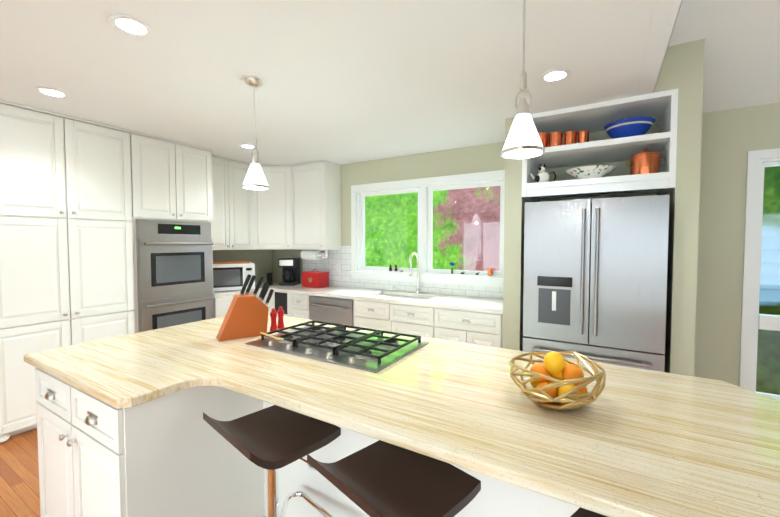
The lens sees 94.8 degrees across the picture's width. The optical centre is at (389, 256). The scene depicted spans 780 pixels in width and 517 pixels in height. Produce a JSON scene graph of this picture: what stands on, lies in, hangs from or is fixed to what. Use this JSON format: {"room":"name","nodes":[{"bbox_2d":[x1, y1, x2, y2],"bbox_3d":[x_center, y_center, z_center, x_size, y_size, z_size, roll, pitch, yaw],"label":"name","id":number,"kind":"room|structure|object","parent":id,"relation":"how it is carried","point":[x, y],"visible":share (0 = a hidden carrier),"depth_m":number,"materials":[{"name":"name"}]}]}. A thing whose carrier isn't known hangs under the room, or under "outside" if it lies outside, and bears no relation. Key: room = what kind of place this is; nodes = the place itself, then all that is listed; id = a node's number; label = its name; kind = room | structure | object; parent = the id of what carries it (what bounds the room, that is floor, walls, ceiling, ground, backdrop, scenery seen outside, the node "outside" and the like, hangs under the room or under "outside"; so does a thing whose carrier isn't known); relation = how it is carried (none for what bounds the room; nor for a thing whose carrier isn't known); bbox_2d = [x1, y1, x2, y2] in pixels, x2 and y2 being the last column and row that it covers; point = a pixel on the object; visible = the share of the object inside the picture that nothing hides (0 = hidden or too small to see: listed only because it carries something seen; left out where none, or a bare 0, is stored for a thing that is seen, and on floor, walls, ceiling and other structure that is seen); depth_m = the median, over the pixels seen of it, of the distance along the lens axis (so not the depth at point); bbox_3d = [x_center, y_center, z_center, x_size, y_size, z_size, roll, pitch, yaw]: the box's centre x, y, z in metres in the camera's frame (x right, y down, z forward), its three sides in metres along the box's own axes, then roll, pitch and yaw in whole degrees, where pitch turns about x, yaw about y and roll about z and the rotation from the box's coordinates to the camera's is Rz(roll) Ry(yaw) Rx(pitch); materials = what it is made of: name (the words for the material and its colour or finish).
{"room":"kitchen","nodes":[
{"label":"kitchen","id":0,"kind":"room"},
{"bbox_2d":[0,428,40,516],"bbox_3d":[-2.559,1.446,2.433,18.000,0.060,10.000,1,3,31],"label":"floor","id":1,"kind":"structure","parent":0,"point":[19,482],"depth_m":2.32,"materials":[{"name":"brown wood"}]},
{"bbox_2d":[0,103,134,443],"bbox_3d":[-2.921,0.118,3.137,0.636,2.540,0.960,1,3,31],"label":"pantry cabinet","id":2,"kind":"object","parent":1,"relation":"on","point":[66,260],"visible":0.81,"depth_m":2.92,"materials":[{"name":"white wood"}]},
{"bbox_2d":[0,100,211,151],"bbox_3d":[-2.725,-1.173,3.443,0.606,0.016,1.770,1,3,31],"label":"crown molding strip","id":3,"kind":"object","parent":2,"relation":"attached to","point":[71,118],"visible":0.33,"depth_m":3.12,"materials":[{"name":"white wood"}]},
{"bbox_2d":[130,133,214,332],"bbox_3d":[-2.435,0.090,3.879,0.702,2.540,0.806,1,3,31],"label":"tall cabinet","id":4,"kind":"object","parent":1,"relation":"on","point":[171,201],"visible":0.71,"depth_m":3.66,"materials":[{"name":"white wood"}]},
{"bbox_2d":[34,366,324,516],"bbox_3d":[-0.170,1.007,1.645,3.010,0.878,1.410,1,3,31],"label":"kitchen island","id":5,"kind":"object","parent":1,"relation":"on","point":[125,428],"depth_m":1.57,"materials":[{"name":"white wood"}]},
{"bbox_2d":[24,314,779,516],"bbox_3d":[-0.185,0.544,1.674,3.236,0.040,1.425,1,3,31],"label":"island countertop","id":6,"kind":"structure","parent":5,"relation":"on","point":[653,443],"depth_m":1.35,"materials":[{"name":"beige wood"}]},
{"bbox_2d":[216,274,273,340],"bbox_3d":[-0.909,0.305,2.270,0.339,0.391,0.110,-1,3,-34],"label":"knife block","id":7,"kind":"object","parent":6,"relation":"on","point":[246,316],"visible":1,"depth_m":2.23,"materials":[{"name":"orange wood"}]},
{"bbox_2d":[270,306,280,330],"bbox_3d":[-0.782,0.421,2.410,0.049,0.148,0.049,1,2,19],"label":"pepper mill","id":8,"kind":"object","parent":6,"relation":"on","point":[274,324],"depth_m":2.40,"materials":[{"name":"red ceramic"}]},
{"bbox_2d":[281,306,284,328],"bbox_3d":[-0.755,0.419,2.483,0.049,0.148,0.049,1,2,19],"label":"pepper mill","id":9,"kind":"object","parent":6,"relation":"on","point":[282,311],"depth_m":2.47,"materials":[{"name":"red ceramic"}]},
{"bbox_2d":[509,351,605,410],"bbox_3d":[0.614,0.440,1.336,0.326,0.191,0.331,1,3,31],"label":"fruit bowl","id":10,"kind":"object","parent":6,"relation":"on","point":[557,380],"visible":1,"depth_m":1.27,"materials":[{"name":"beige metal"}]},
{"bbox_2d":[213,292,268,317],"bbox_3d":[-1.879,0.886,4.836,0.668,0.878,1.346,1,3,31],"label":"base cabinet","id":11,"kind":"object","parent":1,"relation":"on","point":[221,304],"depth_m":4.20,"materials":[{"name":"white wood"}]},
{"bbox_2d":[213,281,280,295],"bbox_3d":[-1.920,0.424,4.852,0.596,0.041,1.362,1,3,31],"label":"countertop","id":12,"kind":"structure","parent":11,"relation":"on","point":[215,293],"depth_m":4.43,"materials":[{"name":"white stone"}]},
{"bbox_2d":[213,261,254,290],"bbox_3d":[-2.049,0.238,4.555,0.570,0.352,0.403,-1,2,-29],"label":"microwave","id":13,"kind":"object","parent":12,"relation":"on","point":[229,275],"visible":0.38,"depth_m":4.39,"materials":[{"name":"white plastic"}]},
{"bbox_2d":[267,273,272,284],"bbox_3d":[-1.683,0.311,5.015,0.060,0.170,0.060,0,2,11],"label":"speaker","id":14,"kind":"object","parent":12,"relation":"on","point":[269,279],"visible":0.9,"depth_m":4.99},
{"bbox_2d":[278,258,299,285],"bbox_3d":[-1.426,0.210,5.070,0.224,0.370,0.286,0,2,3],"label":"coffee maker","id":15,"kind":"object","parent":12,"relation":"on","point":[290,271],"visible":1,"depth_m":5.00,"materials":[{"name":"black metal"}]},
{"bbox_2d":[203,405,340,516],"bbox_3d":[-0.439,1.033,1.451,0.496,0.840,0.505,1,3,31],"label":"stool","id":16,"kind":"object","parent":1,"relation":"on","point":[273,439],"visible":0.9,"depth_m":1.41,"materials":[{"name":"brown"}]},
{"bbox_2d":[267,289,288,316],"bbox_3d":[-1.303,0.883,4.907,0.385,0.878,0.630,1,3,31],"label":"base cabinet","id":17,"kind":"object","parent":1,"relation":"on","point":[277,300],"depth_m":4.65,"materials":[{"name":"white wood"}]},
{"bbox_2d":[285,292,308,318],"bbox_3d":[-0.979,0.891,4.713,0.371,0.878,0.630,1,3,31],"label":"base cabinet","id":18,"kind":"object","parent":1,"relation":"on","point":[296,303],"depth_m":4.45,"materials":[{"name":"white wood"}]},
{"bbox_2d":[309,296,356,326],"bbox_3d":[-0.537,0.901,4.448,0.797,0.878,0.630,1,3,31],"label":"dishwasher","id":19,"kind":"object","parent":1,"relation":"on","point":[342,310],"depth_m":4.13,"materials":[{"name":"grey metal"}]},
{"bbox_2d":[357,300,396,332],"bbox_3d":[-0.016,0.913,4.134,0.558,0.878,0.630,1,3,31],"label":"base cabinet","id":20,"kind":"object","parent":1,"relation":"on","point":[371,314],"depth_m":3.84,"materials":[{"name":"white wood"}]},
{"bbox_2d":[307,440,480,516],"bbox_3d":[0.030,1.044,1.155,0.505,0.840,0.522,1,3,31],"label":"stool","id":21,"kind":"object","parent":1,"relation":"on","point":[379,478],"visible":0.98,"depth_m":1.10,"materials":[{"name":"brown leather"}]},
{"bbox_2d":[397,304,440,338],"bbox_3d":[0.380,0.922,3.896,0.606,0.878,0.630,1,3,31],"label":"base cabinet","id":22,"kind":"object","parent":1,"relation":"on","point":[412,319],"depth_m":3.58,"materials":[{"name":"white wood"}]},
{"bbox_2d":[441,308,502,347],"bbox_3d":[0.846,0.932,3.617,0.732,0.878,0.630,1,3,31],"label":"base cabinet","id":23,"kind":"object","parent":1,"relation":"on","point":[471,320],"depth_m":3.31,"materials":[{"name":"white wood"}]},
{"bbox_2d":[269,284,502,311],"bbox_3d":[-0.157,0.448,4.214,3.084,0.041,0.641,1,3,31],"label":"countertop","id":24,"kind":"structure","parent":23,"relation":"on","point":[475,304],"depth_m":3.89,"materials":[{"name":"white stone"}]},
{"bbox_2d":[302,269,328,287],"bbox_3d":[-1.006,0.286,4.840,0.306,0.235,0.207,1,3,31],"label":"tin","id":25,"kind":"object","parent":24,"relation":"on","point":[316,279],"visible":1,"depth_m":4.76,"materials":[{"name":"red metal"}]},
{"bbox_2d":[377,292,428,299],"bbox_3d":[0.126,0.554,4.053,0.779,0.182,0.420,1,3,31],"label":"sink","id":26,"kind":"object","parent":24,"relation":"in","point":[378,293],"depth_m":4.17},
{"bbox_2d":[409,252,423,291],"bbox_3d":[0.303,0.190,4.112,0.110,0.483,0.243,1,3,31],"label":"faucet","id":27,"kind":"object","parent":24,"relation":"on","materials":[{"name":"silver metal"}]},
{"bbox_2d":[570,507,607,516],"bbox_3d":[0.577,1.058,0.806,0.525,0.840,0.544,1,3,31],"label":"stool","id":28,"kind":"object","parent":1,"relation":"on","point":[581,512],"visible":0.26,"depth_m":0.98,"materials":[{"name":"brown leather"}]},
{"bbox_2d":[523,195,669,371],"bbox_3d":[1.660,0.477,2.981,0.930,1.835,0.791,1,3,31],"label":"fridge","id":29,"kind":"object","parent":1,"relation":"on","point":[595,280],"visible":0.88,"depth_m":2.64,"materials":[{"name":"silver metal"}]},
{"bbox_2d":[213,250,272,282],"bbox_3d":[-2.651,0.063,4.345,0.140,2.560,2.970,1,3,31],"label":"wall","id":30,"kind":"structure","parent":0,"point":[262,260],"depth_m":5.31,"materials":[{"name":"beige paint"}]},
{"bbox_2d":[212,155,251,249],"bbox_3d":[-2.155,-0.655,4.582,0.429,1.136,0.727,1,3,31],"label":"upper cabinet","id":31,"kind":"object","parent":30,"relation":"attached to","point":[231,203],"depth_m":4.50,"materials":[{"name":"white wood"}]},
{"bbox_2d":[0,0,681,165],"bbox_3d":[-4.839,-1.244,3.702,12.680,0.100,10.000,1,3,31],"label":"ceiling","id":32,"kind":"structure","parent":0,"point":[353,81],"depth_m":2.14,"materials":[{"name":"white paint"}]},
{"bbox_2d":[35,87,68,97],"bbox_3d":[-2.353,-1.143,2.502,0.176,0.006,0.176,1,3,31],"label":"recessed light","id":33,"kind":"object","parent":32,"relation":"in","point":[52,92],"visible":0.96,"depth_m":2.50,"materials":[{"name":"white"}]},
{"bbox_2d":[108,14,152,36],"bbox_3d":[-1.251,-1.114,1.736,0.176,0.006,0.176,1,3,31],"label":"recessed light","id":34,"kind":"object","parent":32,"relation":"in","point":[130,25],"visible":1,"depth_m":1.73,"materials":[{"name":"white"}]},
{"bbox_2d":[239,144,252,148],"bbox_3d":[-1.541,-1.196,3.892,0.176,0.006,0.176,1,3,31],"label":"recessed light","id":35,"kind":"object","parent":32,"relation":"in","point":[249,146],"visible":0.75,"depth_m":3.89,"materials":[{"name":"white"}]},
{"bbox_2d":[239,74,268,189],"bbox_3d":[-0.882,-0.796,2.343,0.180,0.692,0.180,1,3,31],"label":"pendant light","id":36,"kind":"object","parent":32,"relation":"hanging from","point":[255,179],"visible":1,"depth_m":2.32,"materials":[{"name":"white"}]},
{"bbox_2d":[501,0,544,158],"bbox_3d":[0.537,-0.762,1.444,0.180,0.692,0.180,1,3,31],"label":"pendant light","id":37,"kind":"object","parent":32,"relation":"hanging from","point":[523,140],"visible":1,"depth_m":1.43,"materials":[{"name":"white"}]},
{"bbox_2d":[540,69,570,81],"bbox_3d":[1.036,-1.134,2.250,0.176,0.006,0.176,1,3,31],"label":"recessed light","id":38,"kind":"object","parent":32,"relation":"in","point":[555,75],"visible":1,"depth_m":2.25,"materials":[{"name":"white"}]},
{"bbox_2d":[272,102,779,385],"bbox_3d":[2.423,-0.041,3.115,10.220,2.860,0.160,1,3,31],"label":"wall","id":39,"kind":"structure","parent":0,"point":[731,138],"depth_m":2.90,"materials":[{"name":"beige paint"}]},
{"bbox_2d":[248,163,291,249],"bbox_3d":[-1.672,-0.673,5.036,0.790,1.136,0.720,1,3,31],"label":"upper cabinet","id":40,"kind":"object","parent":39,"relation":"attached to","point":[272,207],"depth_m":4.84,"materials":[{"name":"white wood"}]},
{"bbox_2d":[292,160,340,249],"bbox_3d":[-1.034,-0.666,4.864,0.651,1.136,0.359,1,3,31],"label":"upper cabinet","id":41,"kind":"object","parent":39,"relation":"attached to","point":[297,207],"depth_m":4.71,"materials":[{"name":"white wood"}]},
{"bbox_2d":[301,250,328,259],"bbox_3d":[-1.028,-0.026,4.877,0.432,0.138,0.124,1,3,31],"label":"paper towel","id":42,"kind":"object","parent":41,"relation":"attached to","point":[313,255],"visible":0.94,"depth_m":4.82,"materials":[{"name":"white paper"}]},
{"bbox_2d":[303,246,502,298],"bbox_3d":[0.025,0.143,4.466,3.045,0.549,0.006,1,3,31],"label":"tile backsplash","id":43,"kind":"structure","parent":39,"relation":"attached to","point":[342,257],"depth_m":4.63,"materials":[{"name":"white tile"}]},
{"bbox_2d":[336,264,340,271],"bbox_3d":[-0.703,0.154,4.896,0.075,0.115,0.007,1,3,31],"label":"electrical outlet plate","id":44,"kind":"object","parent":43,"relation":"attached to","point":[338,267],"visible":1,"depth_m":4.89,"materials":[{"name":"white plastic"}]},
{"bbox_2d":[350,170,504,287],"bbox_3d":[0.400,-0.307,4.273,2.080,1.225,0.165,1,3,31],"label":"window","id":45,"kind":"structure","parent":39,"relation":"in","point":[424,188],"depth_m":4.25,"materials":[{"name":"white wood"}]},
{"bbox_2d":[389,262,492,275],"bbox_3d":[0.548,0.127,4.191,1.305,0.131,0.058,1,3,31],"label":"bottles","id":46,"kind":"object","parent":39,"relation":"attached to","point":[490,271],"depth_m":4.08},
{"bbox_2d":[739,148,779,400],"bbox_3d":[3.279,0.228,2.558,1.160,2.065,0.170,1,3,31],"label":"window","id":47,"kind":"structure","parent":39,"relation":"in","point":[753,320],"depth_m":2.79,"materials":[{"name":"white"}]},
{"bbox_2d":[503,38,704,375],"bbox_3d":[1.705,-0.035,3.046,1.280,2.854,0.700,1,3,31],"label":"tall cabinet","id":48,"kind":"object","parent":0,"point":[673,135],"visible":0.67,"depth_m":2.63,"materials":[{"name":"beige paint"}]},
{"bbox_2d":[530,163,556,182],"bbox_3d":[1.294,-0.699,3.032,0.209,0.180,0.114,1,3,31],"label":"teapot","id":49,"kind":"object","parent":48,"relation":"on","point":[541,176],"visible":0.85,"depth_m":3.00,"materials":[{"name":"white ceramic"}]},
{"bbox_2d":[566,165,615,178],"bbox_3d":[1.609,-0.650,2.882,0.352,0.095,0.352,1,3,31],"label":"bowl","id":50,"kind":"object","parent":48,"relation":"on","point":[592,171],"visible":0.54,"depth_m":2.78,"materials":[{"name":"ceramic"}]},
{"bbox_2d":[604,116,655,138],"bbox_3d":[1.823,-0.945,2.742,0.330,0.140,0.330,1,3,31],"label":"bowl","id":51,"kind":"object","parent":48,"relation":"on","point":[632,126],"visible":0.69,"depth_m":2.64,"materials":[{"name":"blue ceramic"}]},
{"bbox_2d":[626,148,664,174],"bbox_3d":[1.897,-0.701,2.671,0.238,0.212,0.190,1,3,31],"label":"pot","id":52,"kind":"object","parent":48,"relation":"on","point":[645,162],"visible":0.83,"depth_m":2.60,"materials":[{"name":"orange metal"}]},
{"bbox_2d":[636,0,682,93],"bbox_3d":[-0.111,-2.732,-0.705,0.100,3.412,7.420,1,3,31],"label":"ceiling soffit","id":53,"kind":"structure","parent":0,"point":[668,43],"depth_m":1.89,"materials":[{"name":"white paint"}]},
{"bbox_2d":[654,0,779,112],"bbox_3d":[2.431,-2.711,-1.731,5.320,3.578,8.280,1,3,31],"label":"ceiling","id":54,"kind":"structure","parent":0,"point":[742,56],"depth_m":2.38,"materials":[{"name":"white paint"}]},
{"label":"outside","id":55,"kind":"structure","parent":0,"visible":0},
{"bbox_2d":[365,186,499,270],"bbox_3d":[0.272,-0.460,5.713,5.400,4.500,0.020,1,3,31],"label":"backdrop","id":56,"kind":"structure","parent":55,"point":[406,210],"depth_m":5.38,"materials":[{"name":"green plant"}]},
{"bbox_2d":[756,166,779,394],"bbox_3d":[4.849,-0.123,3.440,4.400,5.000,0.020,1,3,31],"label":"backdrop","id":57,"kind":"structure","parent":55,"point":[773,186],"depth_m":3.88,"materials":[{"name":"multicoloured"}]}
]}

